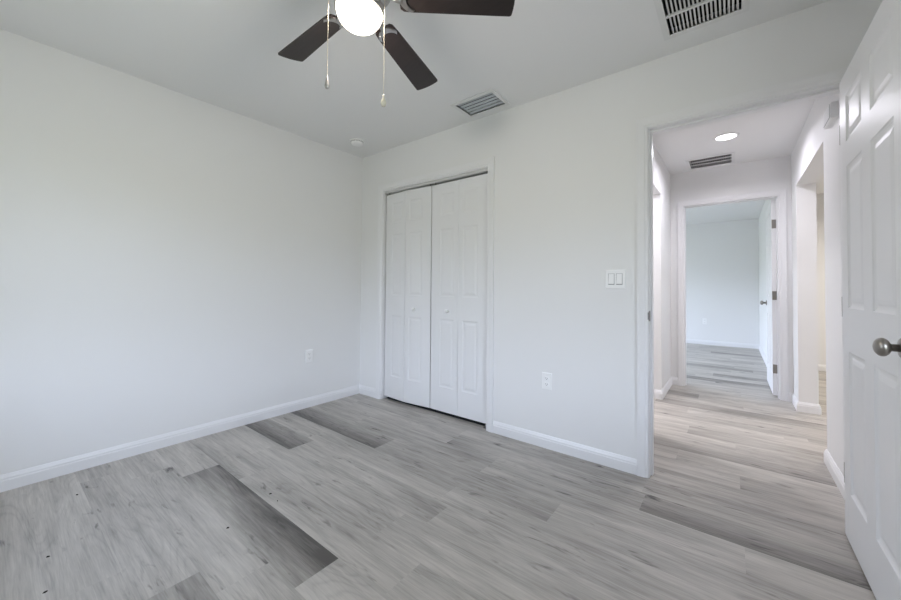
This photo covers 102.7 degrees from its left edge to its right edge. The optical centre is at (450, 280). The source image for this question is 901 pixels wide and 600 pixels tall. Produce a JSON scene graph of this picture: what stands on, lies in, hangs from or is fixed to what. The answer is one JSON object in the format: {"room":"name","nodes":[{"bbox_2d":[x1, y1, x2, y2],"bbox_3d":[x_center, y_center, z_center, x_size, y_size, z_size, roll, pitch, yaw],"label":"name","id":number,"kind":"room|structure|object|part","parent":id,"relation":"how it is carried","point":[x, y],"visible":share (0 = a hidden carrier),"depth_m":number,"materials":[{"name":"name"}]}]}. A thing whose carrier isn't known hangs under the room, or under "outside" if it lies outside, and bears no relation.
{"room":"empty bedroom","nodes":[
{"label":"empty bedroom","id":0,"kind":"room"},
{"bbox_2d":[0,28,398,474],"bbox_3d":[-1.690,-0.098,2.867,0.120,2.460,3.920,0,-1,38],"label":"wall","id":1,"kind":"structure","parent":0,"point":[171,260],"depth_m":2.39,"materials":[{"name":"white paint"}]},
{"bbox_2d":[305,349,312,362],"bbox_3d":[-1.284,0.683,3.275,0.009,0.115,0.070,0,-1,38],"label":"wall outlet","id":2,"kind":"object","parent":1,"relation":"attached to","point":[308,353],"visible":1,"depth_m":3.27,"materials":[{"name":"white plastic"}]},
{"bbox_2d":[0,0,829,224],"bbox_3d":[2.863,-1.282,3.023,7.120,0.030,9.720,0,-1,38],"label":"ceiling","id":3,"kind":"structure","parent":0,"point":[220,53],"depth_m":2.11,"materials":[{"name":"white paint"}]},
{"bbox_2d":[349,138,364,146],"bbox_3d":[-0.862,-1.272,3.325,0.136,0.040,0.136,0,-1,38],"label":"smoke detector","id":4,"kind":"object","parent":3,"relation":"attached to","point":[357,142],"visible":1,"depth_m":3.29,"materials":[{"name":"white plastic"}]},
{"bbox_2d":[278,0,514,106],"bbox_3d":[-0.335,-0.993,1.335,1.130,0.684,1.085,1,-1,-13],"label":"ceiling fan","id":5,"kind":"object","parent":3,"relation":"hanging from","point":[358,14],"visible":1,"depth_m":1.46,"materials":[{"name":"brown wood"}]},
{"bbox_3d":[-0.617,-1.082,1.624,0.436,0.037,0.124,2,-3,38],"label":"blade","id":6,"kind":"part","parent":5,"relation":"part of","materials":[{"name":"brown wood"}]},
{"bbox_3d":[-0.434,-0.921,1.354,0.054,0.320,0.003,1,-1,-13],"label":"pull chain","id":7,"kind":"part","parent":5,"relation":"part of","materials":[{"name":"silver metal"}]},
{"bbox_3d":[-0.266,-0.887,1.351,0.039,0.386,0.003,0,-1,5],"label":"pull chain","id":8,"kind":"part","parent":5,"relation":"part of","materials":[{"name":"white metal"}]},
{"bbox_3d":[-0.201,-1.048,1.715,0.122,0.047,0.435,0,-1,22],"label":"blade","id":9,"kind":"part","parent":5,"relation":"part of","materials":[{"name":"brown wood"}]},
{"bbox_3d":[0.021,-1.050,1.343,0.435,0.058,0.121,0,-1,4],"label":"blade","id":10,"kind":"part","parent":5,"relation":"part of","materials":[{"name":"brown wood"}]},
{"bbox_2d":[450,88,510,117],"bbox_3d":[0.220,-1.344,2.644,0.364,0.106,0.252,0,-1,38],"label":"ceiling vent","id":11,"kind":"object","parent":3,"relation":"in","point":[487,98],"visible":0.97,"depth_m":2.65,"materials":[{"name":"white metal"}]},
{"bbox_2d":[653,0,749,40],"bbox_3d":[1.185,-1.355,1.697,0.354,0.106,0.362,0,-1,38],"label":"ceiling vent","id":12,"kind":"object","parent":3,"relation":"in","point":[679,12],"visible":1,"depth_m":1.78,"materials":[{"name":"white metal"}]},
{"bbox_2d":[686,152,734,169],"bbox_3d":[2.723,-1.300,3.777,0.406,0.106,0.361,0,-1,38],"label":"ceiling vent","id":13,"kind":"object","parent":3,"relation":"in","point":[699,162],"visible":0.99,"depth_m":3.83,"materials":[{"name":"white metal"}]},
{"bbox_2d":[713,132,738,140],"bbox_3d":[2.418,-1.264,3.163,0.180,0.008,0.180,0,-1,38],"label":"recessed light","id":14,"kind":"object","parent":3,"relation":"in","point":[730,135],"visible":1,"depth_m":3.15,"materials":[{"name":"white plastic"}]},
{"bbox_2d":[0,343,875,599],"bbox_3d":[2.843,1.197,2.973,7.120,0.052,9.720,0,-1,38],"label":"floor","id":15,"kind":"structure","parent":0,"point":[378,499],"depth_m":1.73,"materials":[{"name":"grey laminate"}]},
{"bbox_2d":[416,173,486,188],"bbox_3d":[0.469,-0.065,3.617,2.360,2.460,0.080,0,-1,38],"label":"door track","id":16,"kind":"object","parent":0,"point":[483,173],"depth_m":3.91,"materials":[{"name":"grey metal"}]},
{"bbox_2d":[360,0,882,458],"bbox_3d":[0.572,-0.084,2.645,3.720,2.460,0.115,0,-1,38],"label":"wall","id":17,"kind":"structure","parent":0,"point":[566,203],"depth_m":2.36,"materials":[{"name":"white paint"}]},
{"bbox_2d":[0,385,636,492],"bbox_3d":[-0.443,1.071,1.431,3.600,0.086,3.000,0,-1,38],"label":"baseboard","id":18,"kind":"structure","parent":17,"relation":"attached to","point":[9,481],"depth_m":2.38,"materials":[{"name":"white paint"}]},
{"bbox_2d":[384,184,431,407],"bbox_3d":[-0.414,0.123,3.363,0.586,1.991,0.078,0,-1,38],"label":"door","id":19,"kind":"structure","parent":17,"relation":"in","point":[409,212],"depth_m":3.32,"materials":[{"name":"white paint"}]},
{"bbox_3d":[-0.506,0.623,3.433,0.152,0.582,0.030,-1,-2,43],"label":"panel","id":20,"kind":"part","parent":19,"relation":"part of","materials":[{"name":"white paint"}]},
{"bbox_3d":[-0.500,-0.155,3.449,0.152,0.587,0.030,-1,-2,43],"label":"panel","id":21,"kind":"part","parent":19,"relation":"part of","materials":[{"name":"white paint"}]},
{"bbox_3d":[-0.496,-0.656,3.459,0.152,0.190,0.030,-1,-2,43],"label":"panel","id":22,"kind":"part","parent":19,"relation":"part of","materials":[{"name":"white paint"}]},
{"bbox_3d":[-0.318,0.621,3.286,0.152,0.582,0.030,0,-1,33],"label":"panel","id":23,"kind":"part","parent":19,"relation":"part of","materials":[{"name":"white paint"}]},
{"bbox_3d":[-0.312,-0.156,3.302,0.152,0.587,0.030,0,-1,33],"label":"panel","id":24,"kind":"part","parent":19,"relation":"part of","materials":[{"name":"white paint"}]},
{"bbox_3d":[-0.308,-0.658,3.312,0.152,0.190,0.030,0,-1,33],"label":"panel","id":25,"kind":"part","parent":19,"relation":"part of","materials":[{"name":"white paint"}]},
{"bbox_2d":[376,157,494,432],"bbox_3d":[-0.162,0.101,3.202,1.333,2.102,0.133,0,-1,38],"label":"door frame","id":26,"kind":"structure","parent":17,"relation":"attached to","point":[482,166],"depth_m":3.09,"materials":[{"name":"white paint"}]},
{"bbox_2d":[430,171,487,423],"bbox_3d":[0.064,0.120,3.002,0.592,1.991,0.065,0,-1,38],"label":"door","id":27,"kind":"structure","parent":17,"relation":"in","point":[459,207],"depth_m":2.99,"materials":[{"name":"white paint"}]},
{"bbox_3d":[-0.027,0.619,3.078,0.152,0.582,0.030,0,-1,38],"label":"panel","id":28,"kind":"part","parent":27,"relation":"part of","materials":[{"name":"white paint"}]},
{"bbox_3d":[-0.021,-0.158,3.094,0.152,0.587,0.030,0,-1,38],"label":"panel","id":29,"kind":"part","parent":27,"relation":"part of","materials":[{"name":"white paint"}]},
{"bbox_3d":[-0.016,-0.659,3.104,0.152,0.190,0.030,0,-1,38],"label":"panel","id":30,"kind":"part","parent":27,"relation":"part of","materials":[{"name":"white paint"}]},
{"bbox_3d":[0.170,-0.159,2.945,0.152,0.587,0.030,0,-1,38],"label":"panel","id":31,"kind":"part","parent":27,"relation":"part of","materials":[{"name":"white paint"}]},
{"bbox_3d":[0.164,0.618,2.929,0.152,0.582,0.030,0,-1,38],"label":"panel","id":32,"kind":"part","parent":27,"relation":"part of","materials":[{"name":"white paint"}]},
{"bbox_3d":[0.174,-0.661,2.955,0.152,0.190,0.030,0,-1,38],"label":"panel","id":33,"kind":"part","parent":27,"relation":"part of","materials":[{"name":"white paint"}]},
{"bbox_2d":[542,372,551,389],"bbox_3d":[0.662,0.689,2.476,0.070,0.115,0.009,0,-1,38],"label":"wall outlet","id":34,"kind":"object","parent":17,"relation":"attached to","point":[546,377],"visible":1,"depth_m":2.47,"materials":[{"name":"white plastic"}]},
{"bbox_2d":[605,270,625,288],"bbox_3d":[1.013,-0.011,2.216,0.116,0.115,0.015,0,-1,38],"label":"light switch","id":35,"kind":"object","parent":17,"relation":"attached to","point":[613,278],"visible":1,"depth_m":2.22,"materials":[{"name":"white plastic"}]},
{"bbox_2d":[636,66,847,477],"bbox_3d":[1.515,0.088,1.904,0.936,2.104,0.151,0,-1,38],"label":"door frame","id":36,"kind":"structure","parent":17,"relation":"attached to","point":[824,84],"depth_m":2.10,"materials":[{"name":"white paint"}]},
{"bbox_2d":[839,0,900,599],"bbox_3d":[1.542,0.104,1.308,0.155,2.024,0.798,0,-1,38],"label":"door","id":37,"kind":"structure","parent":17,"relation":"in","point":[870,86],"depth_m":1.27,"materials":[{"name":"white paint"}]},
{"bbox_3d":[1.651,-0.704,1.456,0.035,0.202,0.235,0,-1,38],"label":"panel","id":38,"kind":"part","parent":37,"relation":"part of","materials":[{"name":"white paint"}]},
{"bbox_3d":[1.647,-0.192,1.446,0.035,0.610,0.235,0,-1,38],"label":"panel","id":39,"kind":"part","parent":37,"relation":"part of","materials":[{"name":"white paint"}]},
{"bbox_3d":[1.640,0.603,1.430,0.035,0.607,0.235,0,-1,38],"label":"panel","id":40,"kind":"part","parent":37,"relation":"part of","materials":[{"name":"white paint"}]},
{"bbox_3d":[1.440,-0.712,1.186,0.035,0.202,0.235,0,-1,38],"label":"panel","id":41,"kind":"part","parent":37,"relation":"part of","materials":[{"name":"white paint"}]},
{"bbox_3d":[1.436,-0.199,1.176,0.035,0.610,0.235,0,-1,38],"label":"panel","id":42,"kind":"part","parent":37,"relation":"part of","materials":[{"name":"white paint"}]},
{"bbox_3d":[1.287,0.196,1.063,0.054,0.055,0.055,0,-1,38],"label":"knob","id":43,"kind":"part","parent":37,"relation":"part of","materials":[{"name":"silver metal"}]},
{"bbox_3d":[1.430,0.596,1.160,0.035,0.607,0.235,0,-1,38],"label":"panel","id":44,"kind":"part","parent":37,"relation":"part of","materials":[{"name":"white paint"}]},
{"bbox_2d":[653,143,670,389],"bbox_3d":[1.784,-0.060,3.291,0.115,2.460,2.395,0,-1,38],"label":"wall","id":45,"kind":"structure","parent":0,"point":[661,175],"depth_m":3.66,"materials":[{"name":"white paint"}]},
{"bbox_2d":[654,377,677,399],"bbox_3d":[2.302,1.143,3.898,0.198,0.086,0.749,0,-1,38],"label":"baseboard","id":46,"kind":"structure","parent":45,"relation":"attached to","point":[658,394],"depth_m":3.75,"materials":[{"name":"white paint"}]},
{"bbox_2d":[686,219,758,343],"bbox_3d":[4.454,0.053,7.850,3.670,2.460,0.100,0,-1,38],"label":"wall","id":47,"kind":"structure","parent":0,"point":[722,258],"depth_m":7.08,"materials":[{"name":"white paint"}]},
{"bbox_2d":[686,339,777,390],"bbox_3d":[3.223,1.198,6.258,3.435,0.086,3.875,0,-1,38],"label":"baseboard","id":48,"kind":"structure","parent":47,"relation":"attached to","point":[693,341],"depth_m":6.97,"materials":[{"name":"white paint"}]},
{"bbox_2d":[670,155,792,392],"bbox_3d":[2.033,-0.030,4.688,3.507,2.460,0.115,0,-1,38],"label":"wall","id":49,"kind":"structure","parent":0,"point":[771,174],"depth_m":3.88,"materials":[{"name":"white paint"}]},
{"bbox_2d":[677,189,788,401],"bbox_3d":[3.020,0.138,3.913,0.928,2.109,0.151,0,-1,38],"label":"door frame","id":50,"kind":"structure","parent":49,"relation":"attached to","point":[780,195],"depth_m":3.67,"materials":[{"name":"white paint"}]},
{"bbox_2d":[760,199,777,395],"bbox_3d":[3.593,0.172,4.038,0.159,2.027,0.792,0,-1,38],"label":"door","id":51,"kind":"structure","parent":50,"relation":"in","point":[771,293],"depth_m":3.77,"materials":[{"name":"white paint"}]},
{"bbox_3d":[3.707,-0.632,4.191,0.035,0.202,0.235,0,-1,38],"label":"panel","id":52,"kind":"part","parent":51,"relation":"part of","materials":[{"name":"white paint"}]},
{"bbox_3d":[3.702,-0.120,4.181,0.035,0.610,0.235,0,-1,38],"label":"panel","id":53,"kind":"part","parent":51,"relation":"part of","materials":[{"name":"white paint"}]},
{"bbox_3d":[3.696,0.675,4.165,0.035,0.607,0.235,0,-1,38],"label":"panel","id":54,"kind":"part","parent":51,"relation":"part of","materials":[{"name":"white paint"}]},
{"bbox_3d":[3.492,-0.127,3.912,0.035,0.610,0.235,0,-1,38],"label":"panel","id":55,"kind":"part","parent":51,"relation":"part of","materials":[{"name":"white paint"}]},
{"bbox_3d":[3.485,0.667,3.896,0.035,0.607,0.235,0,-1,38],"label":"panel","id":56,"kind":"part","parent":51,"relation":"part of","materials":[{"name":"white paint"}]},
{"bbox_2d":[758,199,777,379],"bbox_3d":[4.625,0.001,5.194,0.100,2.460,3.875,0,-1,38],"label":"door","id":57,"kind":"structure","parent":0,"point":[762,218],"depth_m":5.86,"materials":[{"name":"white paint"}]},
{"bbox_2d":[791,93,843,476],"bbox_3d":[2.729,-0.066,2.625,0.130,2.460,2.510,0,-1,38],"label":"wall","id":58,"kind":"structure","parent":0,"point":[816,152],"depth_m":2.73,"materials":[{"name":"white paint"}]},
{"bbox_2d":[789,393,821,414],"bbox_3d":[3.338,1.142,3.410,0.179,0.086,0.474,0,-1,38],"label":"baseboard","id":59,"kind":"object","parent":58,"relation":"attached to","point":[811,408],"visible":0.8,"depth_m":3.23,"materials":[{"name":"white paint"}]},
{"bbox_2d":[823,101,837,128],"bbox_3d":[2.195,-0.955,2.083,0.034,0.088,0.190,0,-1,38],"label":"door chime","id":60,"kind":"object","parent":58,"relation":"attached to","point":[830,115],"visible":1,"depth_m":2.04,"materials":[{"name":"white plastic"}]},
{"bbox_2d":[818,364,844,499],"bbox_3d":[4.626,1.133,2.404,3.407,0.086,4.545,0,-1,38],"label":"baseboard","id":61,"kind":"structure","parent":58,"relation":"attached to","point":[837,476],"depth_m":2.09,"materials":[{"name":"white paint"}]},
{"bbox_2d":[816,193,825,364],"bbox_3d":[6.121,-0.006,4.214,3.465,2.460,0.100,0,-1,38],"label":"wall","id":62,"kind":"structure","parent":0,"point":[819,197],"depth_m":4.95,"materials":[{"name":"white paint"}]}
]}

